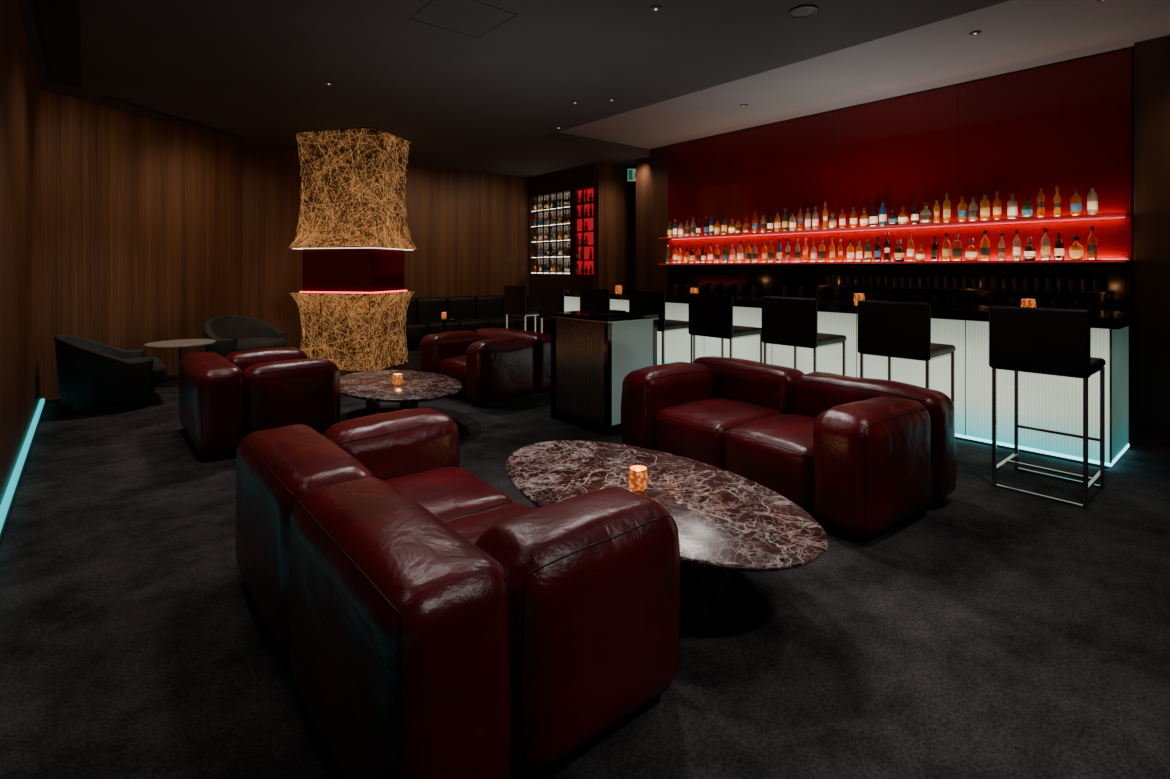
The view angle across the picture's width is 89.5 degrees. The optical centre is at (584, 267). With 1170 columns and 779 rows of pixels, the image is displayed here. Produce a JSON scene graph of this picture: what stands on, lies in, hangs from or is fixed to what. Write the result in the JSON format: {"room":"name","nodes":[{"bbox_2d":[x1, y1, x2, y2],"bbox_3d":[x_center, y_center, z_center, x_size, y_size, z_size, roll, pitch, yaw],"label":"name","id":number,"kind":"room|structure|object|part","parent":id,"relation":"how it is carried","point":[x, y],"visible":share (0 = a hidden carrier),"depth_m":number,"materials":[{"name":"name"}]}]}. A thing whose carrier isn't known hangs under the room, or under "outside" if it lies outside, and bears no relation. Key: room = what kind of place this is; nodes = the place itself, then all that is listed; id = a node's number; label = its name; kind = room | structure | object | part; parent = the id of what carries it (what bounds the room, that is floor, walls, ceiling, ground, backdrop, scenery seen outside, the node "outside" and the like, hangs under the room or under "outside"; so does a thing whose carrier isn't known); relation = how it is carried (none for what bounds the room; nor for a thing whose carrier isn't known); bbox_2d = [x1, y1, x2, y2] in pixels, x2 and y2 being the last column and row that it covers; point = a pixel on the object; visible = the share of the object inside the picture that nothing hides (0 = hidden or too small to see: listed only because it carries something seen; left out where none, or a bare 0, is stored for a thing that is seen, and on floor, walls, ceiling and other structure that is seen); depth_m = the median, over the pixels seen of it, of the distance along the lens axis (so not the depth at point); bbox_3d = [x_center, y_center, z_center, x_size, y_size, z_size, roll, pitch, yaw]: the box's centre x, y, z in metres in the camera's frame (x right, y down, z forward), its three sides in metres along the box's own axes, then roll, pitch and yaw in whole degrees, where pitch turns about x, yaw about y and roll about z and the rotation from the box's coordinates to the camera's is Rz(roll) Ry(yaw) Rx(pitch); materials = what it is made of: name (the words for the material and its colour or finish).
{"room":"cocktail lounge bar","nodes":[
{"label":"cocktail lounge bar","id":0,"kind":"room"},
{"bbox_2d":[0,0,40,505],"bbox_3d":[-2.281,-0.250,2.002,0.120,3.340,11.200,0,0,-40],"label":"wall","id":1,"kind":"structure","parent":0,"point":[20,88],"depth_m":4.31,"materials":[{"name":"brown wood"}]},
{"bbox_2d":[0,402,45,541],"bbox_3d":[-2.217,1.413,2.056,0.043,0.011,10.800,0,0,-40],"label":"channel","id":2,"kind":"object","parent":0,"point":[6,518],"depth_m":3.89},
{"bbox_2d":[33,0,82,87],"bbox_3d":[-4.256,-1.909,4.784,0.250,0.021,3.600,0,0,-40],"label":"ceiling vent","id":3,"kind":"object","parent":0,"point":[58,20],"depth_m":4.90,"materials":[{"name":"black metal"}]},
{"bbox_2d":[41,89,242,398],"bbox_3d":[-5.613,-0.250,7.720,0.120,3.340,2.811,0,0,11],"label":"wall","id":4,"kind":"structure","parent":0,"point":[142,217],"depth_m":7.35,"materials":[{"name":"brown wood"}]},
{"bbox_2d":[243,143,527,350],"bbox_3d":[-3.244,-0.250,10.867,5.400,3.340,0.120,0,0,-40],"label":"wall","id":5,"kind":"structure","parent":0,"point":[468,230],"depth_m":10.99,"materials":[{"name":"brown wood"}]},
{"bbox_2d":[17,0,1009,176],"bbox_3d":[0.678,-2.050,5.726,9.600,0.260,13.300,0,0,-40],"label":"ceiling","id":6,"kind":"structure","parent":0,"point":[256,71],"depth_m":5.46,"materials":[{"name":"paint"}]},
{"bbox_2d":[101,96,240,136],"bbox_3d":[-5.215,-1.912,7.609,0.100,0.015,2.050,0,0,8],"label":"ceiling vent","id":7,"kind":"object","parent":6,"relation":"in","point":[106,97],"depth_m":7.39,"materials":[{"name":"black metal"}]},
{"bbox_2d":[289,127,416,249],"bbox_3d":[-3.367,-1.097,8.640,1.406,1.641,1.104,0,0,15],"label":"wires","id":8,"kind":"object","parent":6,"relation":"attached to","point":[376,129],"visible":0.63,"depth_m":8.24,"materials":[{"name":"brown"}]},
{"bbox_2d":[296,128,411,248],"bbox_3d":[-3.368,-1.104,8.642,1.321,1.628,1.021,0,0,15],"label":"cladding","id":9,"kind":"object","parent":6,"relation":"hanging from","point":[372,138],"visible":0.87,"depth_m":8.26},
{"bbox_2d":[292,247,410,249],"bbox_3d":[-3.368,-0.278,8.642,1.310,0.016,1.010,0,0,15],"label":"led ring","id":10,"kind":"object","parent":9,"relation":"attached to","point":[315,247],"visible":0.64,"depth_m":8.26,"materials":[{"name":"beige"}]},
{"bbox_2d":[409,0,517,37],"bbox_3d":[-0.933,-1.918,4.504,0.600,0.002,0.600,0,0,-40],"label":"ceiling hatch","id":11,"kind":"object","parent":6,"relation":"in","point":[432,0],"depth_m":4.55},
{"bbox_2d":[628,164,635,180],"bbox_3d":[0.906,-1.760,10.844,0.240,0.320,0.047,0,0,0],"label":"exit sign","id":12,"kind":"object","parent":6,"relation":"hanging from","point":[631,172],"visible":0.7,"depth_m":10.84,"materials":[{"name":"green plastic"}]},
{"bbox_2d":[650,5,661,11],"bbox_3d":[0.523,-1.913,4.355,0.090,0.012,0.090,0,0,-40],"label":"recessed light","id":13,"kind":"object","parent":6,"relation":"in","point":[655,8],"depth_m":4.34,"materials":[{"name":"black metal"}]},
{"bbox_2d":[788,5,817,18],"bbox_3d":[1.628,-1.912,4.407,0.210,0.015,0.210,0,0,-40],"label":"ceiling speaker","id":14,"kind":"object","parent":6,"relation":"in","point":[804,11],"depth_m":4.39},
{"bbox_2d":[560,0,1169,148],"bbox_3d":[3.978,-2.115,6.196,3.940,0.130,9.780,0,0,-40],"label":"ceiling recess","id":15,"kind":"structure","parent":6,"relation":"attached to","point":[1015,35],"depth_m":5.97,"materials":[{"name":"white paint"}]},
{"bbox_2d":[969,30,980,34],"bbox_3d":[3.395,-2.043,5.133,0.090,0.012,0.090,0,0,-40],"label":"recessed light","id":16,"kind":"object","parent":15,"relation":"in","point":[978,31],"depth_m":5.12,"materials":[{"name":"black metal"}]},
{"bbox_2d":[0,350,1169,778],"bbox_3d":[0.678,1.470,5.726,9.600,0.100,13.300,0,0,-40],"label":"floor","id":17,"kind":"structure","parent":0,"point":[993,632],"depth_m":2.26,"materials":[{"name":"carpet"}]},
{"bbox_2d":[0,398,44,531],"bbox_3d":[-2.220,1.389,2.054,0.030,0.038,10.800,0,0,-40],"label":"led","id":18,"kind":"object","parent":17,"relation":"on","point":[6,501],"visible":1,"depth_m":4.05,"materials":[{"name":"teal plastic"}]},
{"bbox_2d":[54,334,166,410],"bbox_3d":[-4.929,1.042,6.150,0.899,0.757,1.147,0,0,-40],"label":"lounge chair","id":19,"kind":"object","parent":17,"relation":"on","point":[93,375],"visible":1,"depth_m":5.75,"materials":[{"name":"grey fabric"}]},
{"bbox_2d":[123,357,166,382],"bbox_3d":[-4.866,1.091,6.203,0.734,0.224,0.799,0,0,-40],"label":"seat cushion","id":20,"kind":"object","parent":19,"relation":"on","point":[159,373],"depth_m":6.13,"materials":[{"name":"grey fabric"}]},
{"bbox_2d":[144,339,215,386],"bbox_3d":[-4.972,1.167,7.263,0.730,0.505,0.730,0,0,-40],"label":"side table","id":21,"kind":"object","parent":17,"relation":"on","point":[182,343],"visible":0.72,"depth_m":7.15,"materials":[{"name":"beige stone"}]},
{"bbox_3d":[-4.972,1.183,7.263,0.400,0.475,0.400,0,0,-40],"label":"stem","id":22,"kind":"part","parent":21,"relation":"part of","materials":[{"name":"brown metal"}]},
{"bbox_2d":[203,315,286,357],"bbox_3d":[-4.700,1.042,8.168,0.841,0.757,1.070,0,0,20],"label":"lounge chair","id":23,"kind":"object","parent":17,"relation":"on","point":[231,333],"visible":0.7,"depth_m":8.22,"materials":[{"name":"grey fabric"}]},
{"bbox_2d":[236,337,286,351],"bbox_3d":[-4.625,1.091,8.140,0.681,0.224,0.741,0,0,20],"label":"seat cushion","id":24,"kind":"object","parent":23,"relation":"on","point":[244,343],"depth_m":8.02,"materials":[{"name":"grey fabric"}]},
{"bbox_2d":[179,347,340,460],"bbox_3d":[-2.809,1.079,5.061,1.056,0.687,1.292,0,0,-40],"label":"armchair","id":25,"kind":"object","parent":17,"relation":"on","point":[222,401],"visible":0.88,"depth_m":4.58,"materials":[{"name":"red leather"}]},
{"bbox_3d":[-2.980,1.088,5.507,0.731,0.667,0.374,0,0,-40],"label":"arm","id":26,"kind":"part","parent":25,"relation":"part of","materials":[{"name":"leather"}]},
{"bbox_3d":[-2.397,1.088,4.816,0.737,0.668,0.377,0,0,-40],"label":"arm","id":27,"kind":"part","parent":25,"relation":"part of","materials":[{"name":"leather"}]},
{"bbox_2d":[294,293,408,370],"bbox_3d":[-3.368,0.890,8.642,1.298,1.060,0.998,0,0,15],"label":"backing","id":28,"kind":"object","parent":17,"relation":"on","point":[363,306],"visible":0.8,"depth_m":8.25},
{"bbox_2d":[303,247,404,294],"bbox_3d":[-3.368,0.035,8.642,1.120,0.730,0.820,0,0,15],"label":"column","id":29,"kind":"object","parent":28,"relation":"on","point":[336,269],"visible":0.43,"depth_m":8.28,"materials":[{"name":"red paint"}]},
{"bbox_2d":[299,290,406,293],"bbox_3d":[-3.368,0.343,8.642,1.180,0.025,0.880,0,0,15],"label":"led ring","id":30,"kind":"object","parent":29,"relation":"attached to","point":[396,290],"visible":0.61,"depth_m":8.29,"materials":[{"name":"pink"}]},
{"bbox_2d":[291,291,414,371],"bbox_3d":[-3.367,0.882,8.642,1.398,1.069,1.097,0,0,15],"label":"wires","id":31,"kind":"object","parent":17,"relation":"on","point":[392,296],"visible":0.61,"depth_m":8.24,"materials":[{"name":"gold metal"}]},
{"bbox_2d":[340,370,461,415],"bbox_3d":[-1.744,1.240,5.455,1.040,0.360,1.600,0,0,-40],"label":"coffee table","id":32,"kind":"object","parent":17,"relation":"on","point":[375,387],"visible":0.78,"depth_m":5.28,"materials":[{"name":"stone"}]},
{"bbox_2d":[393,373,402,384],"bbox_3d":[-1.708,1.013,5.381,0.088,0.094,0.088,0,0,-40],"label":"candle holder","id":33,"kind":"object","parent":32,"relation":"on","point":[397,377],"visible":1,"depth_m":5.35,"materials":[{"name":"orange glass"}]},
{"bbox_2d":[425,316,462,331],"bbox_3d":[-2.260,1.107,9.461,0.580,0.625,0.580,0,0,-40],"label":"cocktail table","id":34,"kind":"object","parent":17,"relation":"on","point":[436,318],"visible":0.59,"depth_m":9.33,"materials":[{"name":"black paint"}]},
{"bbox_2d":[236,408,680,778],"bbox_3d":[-0.639,1.078,2.335,1.051,0.694,1.904,0,0,-40],"label":"sofa","id":35,"kind":"object","parent":17,"relation":"on","point":[430,622],"visible":1,"depth_m":1.66,"materials":[{"name":"red leather"}]},
{"bbox_3d":[-0.997,1.089,3.028,0.706,0.672,0.378,0,0,-40],"label":"arm","id":36,"kind":"part","parent":35,"relation":"part of","materials":[{"name":"leather"}]},
{"bbox_3d":[-0.712,1.196,2.661,0.659,0.429,0.606,0,0,-40],"label":"seat","id":37,"kind":"part","parent":35,"relation":"part of","materials":[{"name":"leather"}]},
{"bbox_3d":[-0.332,1.198,2.205,0.661,0.431,0.610,0,0,-40],"label":"seat","id":38,"kind":"part","parent":35,"relation":"part of","materials":[{"name":"leather"}]},
{"bbox_3d":[-0.016,1.088,1.862,0.705,0.672,0.377,0,0,-40],"label":"arm","id":39,"kind":"part","parent":35,"relation":"part of","materials":[{"name":"leather"}]},
{"bbox_2d":[402,295,539,350],"bbox_3d":[-2.233,0.979,11.101,3.051,0.881,0.723,0,0,-40],"label":"sofa","id":40,"kind":"object","parent":17,"relation":"on","point":[482,311],"visible":0.58,"depth_m":10.96,"materials":[{"name":"black"}]},
{"bbox_3d":[-3.156,1.130,10.303,0.610,0.341,0.682,0,0,-40],"label":"seat","id":41,"kind":"part","parent":40,"relation":"part of","materials":[{"name":"black leather"}]},
{"bbox_3d":[-2.688,1.131,10.694,0.610,0.341,0.679,0,0,-40],"label":"seat","id":42,"kind":"part","parent":40,"relation":"part of","materials":[{"name":"black leather"}]},
{"bbox_3d":[-2.221,1.131,11.086,0.608,0.344,0.682,0,0,-40],"label":"seat","id":43,"kind":"part","parent":40,"relation":"part of","materials":[{"name":"black leather"}]},
{"bbox_3d":[-1.753,1.131,11.478,0.608,0.341,0.682,0,0,-40],"label":"seat","id":44,"kind":"part","parent":40,"relation":"part of","materials":[{"name":"black leather"}]},
{"bbox_3d":[-1.286,1.127,11.870,0.608,0.343,0.683,0,0,-40],"label":"seat","id":45,"kind":"part","parent":40,"relation":"part of","materials":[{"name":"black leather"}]},
{"bbox_2d":[421,328,550,406],"bbox_3d":[-1.115,1.077,6.739,1.290,0.691,1.093,0,0,44],"label":"armchair","id":46,"kind":"object","parent":17,"relation":"on","point":[492,366],"visible":0.87,"depth_m":6.33,"materials":[{"name":"red leather"}]},
{"bbox_3d":[-1.547,1.086,6.942,0.383,0.670,0.773,0,0,44],"label":"arm","id":47,"kind":"part","parent":46,"relation":"part of","materials":[{"name":"leather"}]},
{"bbox_3d":[-1.208,1.197,6.642,0.579,0.442,0.726,0,0,44],"label":"seat","id":48,"kind":"part","parent":46,"relation":"part of","materials":[{"name":"leather"}]},
{"bbox_3d":[-0.898,1.087,6.312,0.375,0.670,0.770,0,0,44],"label":"arm","id":49,"kind":"part","parent":46,"relation":"part of","materials":[{"name":"leather"}]},
{"bbox_2d":[504,285,538,331],"bbox_3d":[-0.776,0.832,8.318,0.557,1.176,0.511,0,0,-40],"label":"bar stool","id":50,"kind":"object","parent":17,"relation":"on","point":[514,296],"visible":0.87,"depth_m":8.11,"materials":[{"name":"black leather"}]},
{"bbox_3d":[-0.969,0.447,8.156,0.052,0.406,0.510,0,0,-40],"label":"backrest","id":51,"kind":"part","parent":50,"relation":"part of","materials":[{"name":"black leather"}]},
{"bbox_3d":[-0.773,1.028,8.319,0.511,0.785,0.482,0,0,-40],"label":"frame","id":52,"kind":"part","parent":50,"relation":"part of","materials":[{"name":"silver metal"}]},
{"bbox_3d":[-0.762,0.610,8.328,0.522,0.073,0.491,0,0,-40],"label":"seat","id":53,"kind":"part","parent":50,"relation":"part of","materials":[{"name":"black leather"}]},
{"bbox_2d":[539,287,563,332],"bbox_3d":[-0.236,0.832,7.675,0.557,1.176,0.511,0,0,-40],"label":"bar stool","id":54,"kind":"object","parent":17,"relation":"on","point":[551,299],"visible":0.44,"depth_m":7.50,"materials":[{"name":"black leather"}]},
{"bbox_3d":[-0.233,1.028,7.676,0.511,0.785,0.482,0,0,-40],"label":"frame","id":55,"kind":"part","parent":54,"relation":"part of","materials":[{"name":"silver metal"}]},
{"bbox_3d":[-0.429,0.447,7.512,0.052,0.406,0.510,0,0,-40],"label":"backrest","id":56,"kind":"part","parent":54,"relation":"part of","materials":[{"name":"black leather"}]},
{"bbox_2d":[528,164,593,334],"bbox_3d":[-0.452,-0.250,11.755,0.180,3.340,2.110,0,0,-40],"label":"display cabinet","id":57,"kind":"object","parent":17,"relation":"on","point":[560,203],"visible":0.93,"depth_m":11.75,"materials":[{"name":"brown wood"}]},
{"bbox_2d":[580,288,609,309],"bbox_3d":[0.304,0.832,7.031,0.557,1.176,0.511,0,0,-40],"label":"bar stool","id":58,"kind":"object","parent":17,"relation":"on","point":[590,299],"visible":0.27,"depth_m":6.83,"materials":[{"name":"black leather"}]},
{"bbox_2d":[549,309,658,435],"bbox_3d":[0.167,0.910,5.479,0.628,1.020,0.828,0,0,-40],"label":"console","id":59,"kind":"object","parent":17,"relation":"on","point":[593,352],"visible":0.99,"depth_m":5.21,"materials":[{"name":"dark smoked wood"},{"name":"black lacquer"},{"name":"polished steel"}]},
{"bbox_2d":[629,291,695,363],"bbox_3d":[0.844,0.832,6.388,0.557,1.176,0.511,0,0,-40],"label":"bar stool","id":60,"kind":"object","parent":17,"relation":"on","point":[651,302],"visible":0.59,"depth_m":6.16,"materials":[{"name":"black leather"}]},
{"bbox_3d":[0.651,0.447,6.225,0.052,0.406,0.510,0,0,-40],"label":"backrest","id":61,"kind":"part","parent":60,"relation":"part of","materials":[{"name":"black leather"}]},
{"bbox_3d":[0.858,0.610,6.398,0.522,0.073,0.491,0,0,-40],"label":"seat","id":62,"kind":"part","parent":60,"relation":"part of","materials":[{"name":"black leather"}]},
{"bbox_3d":[0.847,1.028,6.389,0.511,0.785,0.482,0,0,-40],"label":"frame","id":63,"kind":"part","parent":60,"relation":"part of","materials":[{"name":"silver metal"}]},
{"bbox_2d":[506,440,827,621],"bbox_3d":[0.272,1.240,2.865,1.020,0.360,1.820,0,0,-40],"label":"coffee table","id":64,"kind":"object","parent":17,"relation":"on","point":[725,521],"visible":0.73,"depth_m":2.66,"materials":[{"name":"stone"}]},
{"bbox_2d":[629,465,647,490],"bbox_3d":[0.255,1.011,2.838,0.092,0.098,0.092,0,0,-40],"label":"candle holder","id":65,"kind":"object","parent":64,"relation":"on","point":[638,478],"visible":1,"depth_m":2.80,"materials":[{"name":"orange glass"}]},
{"bbox_2d":[688,293,762,362],"bbox_3d":[1.377,0.832,5.752,0.557,1.176,0.511,0,0,-40],"label":"bar stool","id":66,"kind":"object","parent":17,"relation":"on","point":[709,315],"visible":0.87,"depth_m":5.57,"materials":[{"name":"black leather"}]},
{"bbox_3d":[1.184,0.447,5.589,0.052,0.406,0.510,0,0,-40],"label":"backrest","id":67,"kind":"part","parent":66,"relation":"part of","materials":[{"name":"black leather"}]},
{"bbox_3d":[1.380,1.028,5.753,0.511,0.785,0.482,0,0,-40],"label":"frame","id":68,"kind":"part","parent":66,"relation":"part of","materials":[{"name":"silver metal"}]},
{"bbox_3d":[1.392,0.610,5.762,0.522,0.073,0.491,0,0,-40],"label":"seat","id":69,"kind":"part","parent":66,"relation":"part of","materials":[{"name":"black leather"}]},
{"bbox_2d":[621,356,956,543],"bbox_3d":[1.264,1.076,4.048,1.133,0.694,1.980,0,0,-37],"label":"sofa","id":70,"kind":"object","parent":17,"relation":"on","point":[863,457],"visible":0.94,"depth_m":3.51,"materials":[{"name":"red leather"}]},
{"bbox_3d":[0.655,1.088,4.594,0.817,0.670,0.374,0,0,-37],"label":"arm","id":71,"kind":"part","parent":70,"relation":"part of","materials":[{"name":"leather"}]},
{"bbox_3d":[0.964,1.196,4.220,0.767,0.427,0.648,0,0,-37],"label":"seat","id":72,"kind":"part","parent":70,"relation":"part of","materials":[{"name":"leather"}]},
{"bbox_3d":[1.344,1.195,3.713,0.766,0.427,0.649,0,0,-37],"label":"seat","id":73,"kind":"part","parent":70,"relation":"part of","materials":[{"name":"leather"}]},
{"bbox_3d":[1.620,1.088,3.312,0.815,0.670,0.376,0,0,-37],"label":"arm","id":74,"kind":"part","parent":70,"relation":"part of","materials":[{"name":"leather"}]},
{"bbox_2d":[761,296,846,375],"bbox_3d":[1.904,0.832,5.124,0.557,1.176,0.511,0,0,-40],"label":"bar stool","id":75,"kind":"object","parent":17,"relation":"on","point":[787,321],"visible":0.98,"depth_m":4.94,"materials":[{"name":"black leather"}]},
{"bbox_3d":[1.711,0.447,4.961,0.052,0.406,0.510,0,0,-40],"label":"backrest","id":76,"kind":"part","parent":75,"relation":"part of","materials":[{"name":"black leather"}]},
{"bbox_3d":[1.907,1.028,5.125,0.511,0.785,0.482,0,0,-40],"label":"frame","id":77,"kind":"part","parent":75,"relation":"part of","materials":[{"name":"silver metal"}]},
{"bbox_3d":[1.919,0.610,5.134,0.522,0.073,0.491,0,0,-40],"label":"seat","id":78,"kind":"part","parent":75,"relation":"part of","materials":[{"name":"black leather"}]},
{"bbox_2d":[564,290,1140,468],"bbox_3d":[1.952,0.882,6.736,0.920,1.075,6.330,0,0,-40],"label":"bar counter","id":79,"kind":"object","parent":17,"relation":"on","point":[1050,402],"depth_m":4.75,"materials":[{"name":"grey"}]},
{"bbox_2d":[615,285,621,292],"bbox_3d":[0.465,0.294,8.158,0.096,0.102,0.096,0,0,-40],"label":"candle holder","id":80,"kind":"object","parent":79,"relation":"on","point":[618,289],"visible":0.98,"depth_m":8.12,"materials":[{"name":"orange glass"}]},
{"bbox_2d":[690,288,697,292],"bbox_3d":[1.320,0.294,7.139,0.096,0.102,0.096,0,0,-40],"label":"candle holder","id":81,"kind":"object","parent":79,"relation":"on","point":[692,290],"visible":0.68,"depth_m":7.10,"materials":[{"name":"orange glass"}]},
{"bbox_2d":[564,290,1140,329],"bbox_3d":[1.952,0.383,6.736,0.920,0.075,6.330,0,0,-40],"label":"countertop","id":82,"kind":"structure","parent":79,"relation":"on","point":[1117,320],"depth_m":5.15,"materials":[{"name":"black paint"}]},
{"bbox_2d":[854,293,864,303],"bbox_3d":[2.606,0.294,5.607,0.096,0.102,0.096,0,0,-40],"label":"candle holder","id":83,"kind":"object","parent":79,"relation":"on","point":[857,296],"visible":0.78,"depth_m":5.58,"materials":[{"name":"orange glass"}]},
{"bbox_2d":[1021,299,1035,306],"bbox_3d":[3.454,0.294,4.596,0.096,0.102,0.096,0,0,-40],"label":"candle holder","id":84,"kind":"object","parent":79,"relation":"on","point":[1024,302],"visible":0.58,"depth_m":4.56,"materials":[{"name":"orange glass"}]},
{"bbox_3d":[3.965,0.895,4.391,0.690,0.950,0.030,0,0,-40],"label":"glass","id":85,"kind":"part","parent":79,"relation":"part of","materials":[{"name":"grey"}]},
{"bbox_2d":[857,300,955,428],"bbox_3d":[2.444,0.832,4.480,0.557,1.176,0.511,0,0,-40],"label":"bar stool","id":86,"kind":"object","parent":17,"relation":"on","point":[889,329],"visible":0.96,"depth_m":4.30,"materials":[{"name":"black leather"}]},
{"bbox_3d":[2.251,0.447,4.318,0.052,0.406,0.510,0,0,-40],"label":"backrest","id":87,"kind":"part","parent":86,"relation":"part of","materials":[{"name":"black leather"}]},
{"bbox_3d":[2.447,1.028,4.482,0.511,0.785,0.482,0,0,-40],"label":"frame","id":88,"kind":"part","parent":86,"relation":"part of","materials":[{"name":"silver metal"}]},
{"bbox_3d":[2.459,0.610,4.490,0.522,0.073,0.491,0,0,-40],"label":"seat","id":89,"kind":"part","parent":86,"relation":"part of","materials":[{"name":"black leather"}]},
{"bbox_2d":[989,306,1105,508],"bbox_3d":[2.997,0.832,3.821,0.557,1.176,0.511,0,0,-40],"label":"bar stool","id":90,"kind":"object","parent":17,"relation":"on","point":[1047,341],"visible":1,"depth_m":3.66,"materials":[{"name":"black leather"}]},
{"bbox_3d":[2.804,0.447,3.659,0.052,0.406,0.510,0,0,-40],"label":"backrest","id":91,"kind":"part","parent":90,"relation":"part of","materials":[{"name":"black leather"}]},
{"bbox_3d":[3.000,1.028,3.823,0.511,0.785,0.482,0,0,-40],"label":"frame","id":92,"kind":"part","parent":90,"relation":"part of","materials":[{"name":"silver metal"}]},
{"bbox_3d":[3.012,0.610,3.832,0.522,0.073,0.491,0,0,-40],"label":"seat","id":93,"kind":"part","parent":90,"relation":"part of","materials":[{"name":"black leather"}]},
{"bbox_2d":[1129,325,1131,423],"bbox_3d":[3.036,0.945,7.488,0.478,0.950,5.710,0,0,-40],"label":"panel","id":94,"kind":"structure","parent":17,"relation":"on","point":[1130,326],"depth_m":5.42,"materials":[{"name":"black"}]},
{"bbox_2d":[673,276,1109,310],"bbox_3d":[3.140,0.285,7.431,0.376,0.370,5.216,0,0,-40],"label":"glassware","id":95,"kind":"object","parent":94,"relation":"on","point":[1096,283],"visible":0.56,"depth_m":6.33,"materials":[{"name":"clear glass"}]},
{"bbox_2d":[594,163,635,290],"bbox_3d":[0.816,-0.250,11.350,1.600,3.340,0.140,0,0,-40],"label":"wall partition","id":96,"kind":"structure","parent":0,"point":[614,195],"depth_m":11.04,"materials":[{"name":"brown wood"}]},
{"bbox_2d":[636,47,1133,420],"bbox_3d":[4.133,-0.315,6.680,0.120,3.470,9.920,0,0,-40],"label":"wall","id":97,"kind":"structure","parent":0,"point":[652,171],"depth_m":10.06,"materials":[{"name":"brown wood"}]},
{"bbox_2d":[668,48,1131,311],"bbox_3d":[3.226,-0.780,7.648,0.025,2.500,5.710,0,0,-40],"label":"panel","id":98,"kind":"object","parent":97,"relation":"attached to","point":[1067,125],"visible":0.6,"depth_m":6.73,"materials":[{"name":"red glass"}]},
{"bbox_3d":[1.850,-1.045,9.288,0.025,1.970,1.426,0,0,-40],"label":"red panel","id":99,"kind":"part","parent":98,"relation":"part of","materials":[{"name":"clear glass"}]},
{"bbox_3d":[2.767,-1.045,8.195,0.025,1.970,1.426,0,0,-40],"label":"red panel","id":100,"kind":"part","parent":98,"relation":"part of","materials":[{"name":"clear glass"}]},
{"bbox_2d":[658,260,1129,264],"bbox_3d":[3.124,-0.064,7.562,0.240,0.022,5.690,0,0,-40],"label":"shelf","id":101,"kind":"object","parent":98,"relation":"attached to","point":[1022,261],"visible":1,"depth_m":6.62,"materials":[{"name":"red plastic"}]},
{"bbox_2d":[666,183,1097,262],"bbox_3d":[3.077,-0.467,7.621,0.130,0.784,5.419,0,0,-40],"label":"liquor bottles","id":102,"kind":"object","parent":101,"relation":"on","point":[1076,250],"visible":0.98,"depth_m":6.88,"materials":[{"name":"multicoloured glass"}]},
{"bbox_2d":[658,212,1129,238],"bbox_3d":[3.124,-0.489,7.562,0.240,0.022,5.690,0,0,-40],"label":"shelf","id":103,"kind":"object","parent":98,"relation":"attached to","point":[1125,214],"visible":1,"depth_m":6.64,"materials":[{"name":"red glass"}]},
{"bbox_3d":[3.685,-1.045,7.101,0.025,1.970,1.426,0,0,-40],"label":"red panel","id":104,"kind":"part","parent":98,"relation":"part of","materials":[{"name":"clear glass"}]},
{"bbox_3d":[4.603,-1.045,6.008,0.025,1.970,1.426,0,0,-40],"label":"red panel","id":105,"kind":"part","parent":98,"relation":"part of","materials":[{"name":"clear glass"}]},
{"bbox_2d":[668,262,1131,311],"bbox_3d":[3.228,0.205,7.650,0.020,0.530,5.710,0,0,-40],"label":"backsplash","id":106,"kind":"structure","parent":97,"relation":"attached to","point":[1116,277],"depth_m":6.86,"materials":[{"name":"black paint"}]},
{"bbox_2d":[1134,35,1169,428],"bbox_3d":[5.173,-0.315,5.254,0.120,3.470,0.400,0,0,-40],"label":"wall","id":107,"kind":"structure","parent":97,"relation":"attached to","point":[1151,56],"depth_m":5.28,"materials":[{"name":"brown wood"}]}
]}

